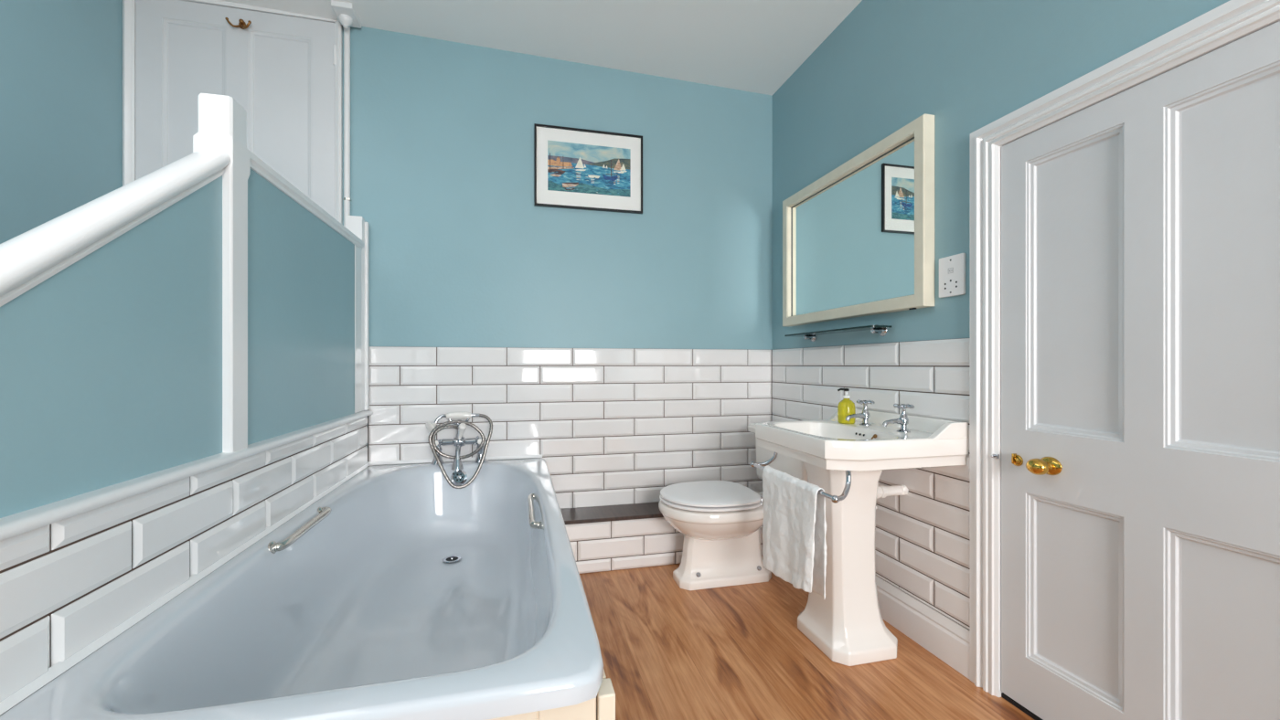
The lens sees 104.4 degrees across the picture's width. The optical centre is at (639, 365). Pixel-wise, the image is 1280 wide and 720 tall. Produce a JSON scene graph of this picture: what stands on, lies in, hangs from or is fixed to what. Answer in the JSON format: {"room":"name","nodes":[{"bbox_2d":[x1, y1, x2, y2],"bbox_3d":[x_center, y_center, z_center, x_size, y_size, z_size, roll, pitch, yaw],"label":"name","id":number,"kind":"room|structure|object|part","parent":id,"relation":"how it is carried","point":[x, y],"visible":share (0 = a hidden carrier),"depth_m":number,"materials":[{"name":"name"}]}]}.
{"room":"bathroom","nodes":[
{"label":"bathroom","id":0,"kind":"room"},
{"bbox_2d":[0,0,122,244],"bbox_3d":[-1.805,-0.330,-0.177,0.100,2.850,5.119,0,0,-14],"label":"wall","id":1,"kind":"structure","parent":0,"point":[61,60],"depth_m":1.93,"materials":[{"name":"blue paint"}]},
{"bbox_2d":[0,169,373,703],"bbox_3d":[-1.065,0.250,1.186,0.080,1.650,2.713,0,0,-14],"label":"wall partition","id":2,"kind":"structure","parent":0,"point":[118,485],"depth_m":1.04,"materials":[{"name":"white tile"}]},
{"bbox_2d":[0,93,369,452],"bbox_3d":[-1.078,-0.078,1.163,0.094,1.299,2.734,0,0,-14],"label":"balustrade","id":3,"kind":"object","parent":2,"relation":"on","point":[28,259],"visible":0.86,"depth_m":1.29,"materials":[{"name":"white paint"}]},
{"bbox_3d":[-0.926,0.005,0.558,0.079,1.132,1.487,0,0,-14],"label":"handrail","id":4,"kind":"part","parent":3,"relation":"part of","materials":[{"name":"white paint"}]},
{"bbox_3d":[-1.114,-0.230,1.324,0.088,0.950,0.088,0,0,-14],"label":"newel post","id":5,"kind":"part","parent":3,"relation":"part of","materials":[{"name":"white paint"}]},
{"bbox_3d":[-1.250,-0.586,1.893,0.066,0.042,1.086,0,0,-14],"label":"coping rail","id":6,"kind":"part","parent":3,"relation":"part of","materials":[{"name":"white paint"}]},
{"bbox_3d":[-1.390,-0.251,2.392,0.076,0.954,0.146,0,0,-14],"label":"post","id":7,"kind":"part","parent":3,"relation":"part of","materials":[{"name":"white paint"}]},
{"bbox_2d":[223,0,862,95],"bbox_3d":[-0.153,-1.745,0.255,3.514,0.180,5.169,0,0,-14],"label":"ceiling","id":8,"kind":"structure","parent":0,"point":[752,46],"depth_m":2.48,"materials":[{"name":"white paint"}]},
{"bbox_2d":[330,0,361,28],"bbox_3d":[-1.421,-1.675,2.403,0.092,0.075,0.145,0,0,-14],"label":"block","id":9,"kind":"object","parent":8,"relation":"attached to","point":[346,13],"visible":1,"depth_m":2.38,"materials":[{"name":"white paint"}]},
{"bbox_2d":[342,26,772,509],"bbox_3d":[-0.771,-0.326,2.702,3.484,2.858,0.103,0,0,-14],"label":"wall","id":10,"kind":"structure","parent":0,"point":[631,353],"depth_m":2.74,"materials":[{"name":"blue paint"}]},
{"bbox_2d":[122,0,342,224],"bbox_3d":[-1.918,-0.329,2.364,0.891,2.809,0.030,0,0,-14],"label":"door","id":11,"kind":"structure","parent":10,"relation":"in","point":[285,69],"depth_m":2.37,"materials":[{"name":"white paint"}]},
{"bbox_2d":[224,17,251,29],"bbox_3d":[-1.894,-1.621,2.350,0.105,0.053,0.045,0,0,-14],"label":"coat hook","id":12,"kind":"object","parent":11,"relation":"attached to","point":[242,25],"visible":1,"depth_m":2.35,"materials":[{"name":"gold metal"}]},
{"bbox_2d":[343,26,351,225],"bbox_3d":[-1.461,-0.480,2.476,0.030,2.450,0.030,0,0,-14],"label":"pipe","id":13,"kind":"object","parent":10,"relation":"attached to","point":[346,31],"visible":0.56,"depth_m":2.46,"materials":[{"name":"white metal"}]},
{"bbox_2d":[533,123,642,213],"bbox_3d":[-0.280,-1.089,2.771,0.607,0.443,0.020,0,0,-14],"label":"framed print","id":14,"kind":"object","parent":10,"relation":"attached to","point":[575,168],"visible":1,"depth_m":2.76,"materials":[{"name":"paper"}]},
{"bbox_2d":[579,564,1034,719],"bbox_3d":[-0.032,1.115,0.285,3.764,0.080,5.169,0,0,-14],"label":"floor","id":15,"kind":"structure","parent":0,"point":[669,652],"depth_m":1.77,"materials":[{"name":"brown wood"}]},
{"bbox_2d":[0,454,615,719],"bbox_3d":[-0.704,0.782,1.656,0.893,0.586,1.962,0,0,-14],"label":"bathtub","id":16,"kind":"object","parent":15,"relation":"on","point":[397,592],"visible":0.97,"depth_m":1.38,"materials":[{"name":"grey ceramic"}]},
{"bbox_3d":[-1.068,0.519,1.578,0.047,0.038,0.392,0,0,-14],"label":"grab handle","id":17,"kind":"part","parent":16,"relation":"part of","materials":[{"name":"silver metal"}]},
{"bbox_2d":[425,412,492,489],"bbox_3d":[-0.913,0.426,2.508,0.326,0.370,0.160,0,0,-14],"label":"mixer tap","id":18,"kind":"object","parent":16,"relation":"attached to","point":[459,441],"visible":1,"depth_m":2.50,"materials":[{"name":"silver metal"}]},
{"bbox_3d":[-1.031,0.441,2.527,0.068,0.126,0.068,0,0,-14],"label":"leg","id":19,"kind":"part","parent":18,"relation":"part of","materials":[{"name":"silver metal"}]},
{"bbox_3d":[-0.917,0.455,2.500,0.060,0.129,0.117,0,0,-14],"label":"spout","id":20,"kind":"part","parent":18,"relation":"part of","materials":[{"name":"silver metal"}]},
{"bbox_3d":[-0.891,0.334,2.490,0.036,0.087,0.075,0,0,-22],"label":"diverter lever","id":21,"kind":"part","parent":18,"relation":"part of","materials":[{"name":"white ceramic"}]},
{"bbox_3d":[-0.828,0.441,2.577,0.068,0.126,0.068,0,0,-14],"label":"leg","id":22,"kind":"part","parent":18,"relation":"part of","materials":[{"name":"silver metal"}]},
{"bbox_3d":[-0.408,0.564,1.923,0.052,0.038,0.417,0,0,-14],"label":"grab handle","id":23,"kind":"part","parent":16,"relation":"part of","materials":[{"name":"silver metal"}]},
{"bbox_3d":[-0.684,0.812,1.558,0.885,0.526,1.717,0,0,-14],"label":"bath panel","id":24,"kind":"part","parent":16,"relation":"part of","materials":[{"name":"beige paint"}]},
{"bbox_3d":[-0.060,0.812,0.845,0.029,0.526,0.046,0,0,-14],"label":"corner post","id":25,"kind":"part","parent":16,"relation":"part of","materials":[{"name":"beige paint"}]},
{"bbox_2d":[560,501,763,574],"bbox_3d":[0.182,0.933,2.768,1.360,0.284,0.225,0,0,-14],"label":"ledge","id":26,"kind":"object","parent":15,"relation":"on","point":[634,536],"visible":0.45,"depth_m":2.61,"materials":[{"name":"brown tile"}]},
{"bbox_2d":[658,423,808,590],"bbox_3d":[0.501,0.704,2.526,0.831,0.743,0.581,0,0,-14],"label":"toilet","id":27,"kind":"object","parent":15,"relation":"on","point":[720,522],"visible":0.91,"depth_m":2.40,"materials":[{"name":"white ceramic"}]},
{"bbox_3d":[0.335,0.662,2.477,0.473,0.011,0.458,0,0,-14],"label":"seat","id":28,"kind":"part","parent":27,"relation":"part of","materials":[{"name":"white plastic"}]},
{"bbox_3d":[0.337,0.637,2.477,0.472,0.021,0.454,0,0,-14],"label":"lid","id":29,"kind":"part","parent":27,"relation":"part of","materials":[{"name":"white plastic"}]},
{"bbox_3d":[0.793,0.359,2.598,0.229,0.054,0.581,0,0,-14],"label":"cistern lid","id":30,"kind":"part","parent":27,"relation":"part of","materials":[{"name":"white ceramic"}]},
{"bbox_2d":[755,408,968,666],"bbox_3d":[0.804,0.636,1.935,0.525,0.878,0.598,0,0,-14],"label":"basin","id":31,"kind":"object","parent":15,"relation":"on","point":[848,626],"visible":0.96,"depth_m":1.83,"materials":[{"name":"white ceramic"}]},
{"bbox_2d":[749,452,851,503],"bbox_3d":[0.585,0.391,1.844,0.104,0.090,0.588,0,0,-14],"label":"towel rail","id":32,"kind":"object","parent":31,"relation":"attached to","point":[835,499],"visible":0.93,"depth_m":1.62,"materials":[{"name":"silver metal"}]},
{"bbox_2d":[762,466,826,599],"bbox_3d":[0.555,0.605,1.816,0.079,0.400,0.372,0,0,-14],"label":"hand towel","id":33,"kind":"object","parent":32,"relation":"hanging from","point":[794,524],"visible":1,"depth_m":1.75,"materials":[{"name":"white fabric"}]},
{"bbox_2d":[837,388,855,424],"bbox_3d":[0.875,0.173,2.102,0.071,0.149,0.071,0,0,-14],"label":"soap dispenser","id":34,"kind":"object","parent":31,"relation":"on","point":[846,407],"visible":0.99,"depth_m":2.08,"materials":[{"name":"yellow plastic"}]},
{"bbox_2d":[845,400,874,426],"bbox_3d":[0.901,0.196,2.048,0.123,0.103,0.065,0,0,3],"label":"tap","id":35,"kind":"object","parent":31,"relation":"on","point":[865,415],"visible":1,"depth_m":2.03,"materials":[{"name":"silver metal"}]},
{"bbox_3d":[0.882,0.214,2.035,0.088,0.032,0.020,0,0,-14],"label":"spout","id":36,"kind":"part","parent":35,"relation":"part of","materials":[{"name":"silver metal"}]},
{"bbox_3d":[0.930,0.153,2.046,0.059,0.018,0.059,0,0,11],"label":"cross handle","id":37,"kind":"part","parent":35,"relation":"part of","materials":[{"name":"silver metal"}]},
{"bbox_2d":[881,404,914,432],"bbox_3d":[0.952,0.196,1.845,0.123,0.103,0.065,0,0,3],"label":"tap","id":38,"kind":"object","parent":31,"relation":"on","point":[902,421],"visible":1,"depth_m":1.83,"materials":[{"name":"silver metal"}]},
{"bbox_3d":[0.932,0.214,1.832,0.088,0.032,0.020,0,0,-14],"label":"spout","id":39,"kind":"part","parent":38,"relation":"part of","materials":[{"name":"silver metal"}]},
{"bbox_3d":[0.980,0.153,1.843,0.059,0.018,0.059,0,0,11],"label":"cross handle","id":40,"kind":"part","parent":38,"relation":"part of","materials":[{"name":"silver metal"}]},
{"bbox_2d":[771,0,1230,630],"bbox_3d":[1.459,-0.292,0.652,0.133,2.774,5.169,0,0,-14],"label":"wall","id":41,"kind":"structure","parent":0,"point":[968,65],"depth_m":1.89,"materials":[{"name":"blue paint"}]},
{"bbox_2d":[784,324,891,341],"bbox_3d":[0.919,-0.147,2.372,0.118,0.050,0.692,0,0,-14],"label":"glass shelf","id":42,"kind":"object","parent":41,"relation":"attached to","point":[881,330],"visible":1,"depth_m":2.21,"materials":[{"name":"teal"}]},
{"bbox_3d":[0.914,-0.159,2.371,0.107,0.008,0.692,0,0,-14],"label":"shelf glass","id":43,"kind":"part","parent":42,"relation":"part of","materials":[{"name":"teal"}]},
{"bbox_2d":[782,113,934,326],"bbox_3d":[0.960,-0.576,2.349,0.049,0.724,1.017,0,0,-14],"label":"wall mirror","id":44,"kind":"object","parent":41,"relation":"attached to","point":[858,240],"visible":1,"depth_m":2.19,"materials":[{"name":"beige wood"}]},
{"bbox_2d":[792,138,914,316],"bbox_3d":[0.969,-0.579,2.351,0.008,0.616,0.915,0,0,-14],"label":"mirror glass","id":45,"kind":"object","parent":44,"relation":"attached to","point":[853,237],"depth_m":2.24,"materials":[{"name":"blue mirror"}]},
{"bbox_2d":[876,484,908,499],"bbox_3d":[0.975,0.502,1.972,0.185,0.053,0.053,0,0,-14],"label":"pipe","id":46,"kind":"object","parent":41,"relation":"attached to","point":[883,491],"visible":0.69,"depth_m":1.96,"materials":[{"name":"white plastic"}]},
{"bbox_2d":[875,576,970,680],"bbox_3d":[0.998,0.996,2.255,0.022,0.158,1.155,0,0,-14],"label":"baseboard","id":47,"kind":"structure","parent":41,"relation":"attached to","point":[940,635],"depth_m":1.88,"materials":[{"name":"white paint"}]},
{"bbox_2d":[938,253,965,298],"bbox_3d":[1.120,-0.320,1.782,0.011,0.145,0.107,0,0,-14],"label":"socket","id":48,"kind":"object","parent":41,"relation":"attached to","point":[952,269],"visible":1,"depth_m":1.77,"materials":[{"name":"white plastic"}]},
{"bbox_2d":[970,0,1279,719],"bbox_3d":[1.277,0.143,1.238,0.186,1.863,0.952,0,0,-14],"label":"door","id":49,"kind":"structure","parent":41,"relation":"in","point":[1125,218],"depth_m":1.26,"materials":[{"name":"white paint"}]},
{"bbox_3d":[1.149,0.296,1.608,0.023,0.014,0.017,0,0,-14],"label":"strike plate","id":50,"kind":"part","parent":49,"relation":"part of","materials":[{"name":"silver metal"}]},
{"bbox_3d":[1.168,0.296,1.445,0.072,0.053,0.065,0,0,-14],"label":"knob","id":51,"kind":"part","parent":49,"relation":"part of","materials":[{"name":"gold metal"}]}
]}

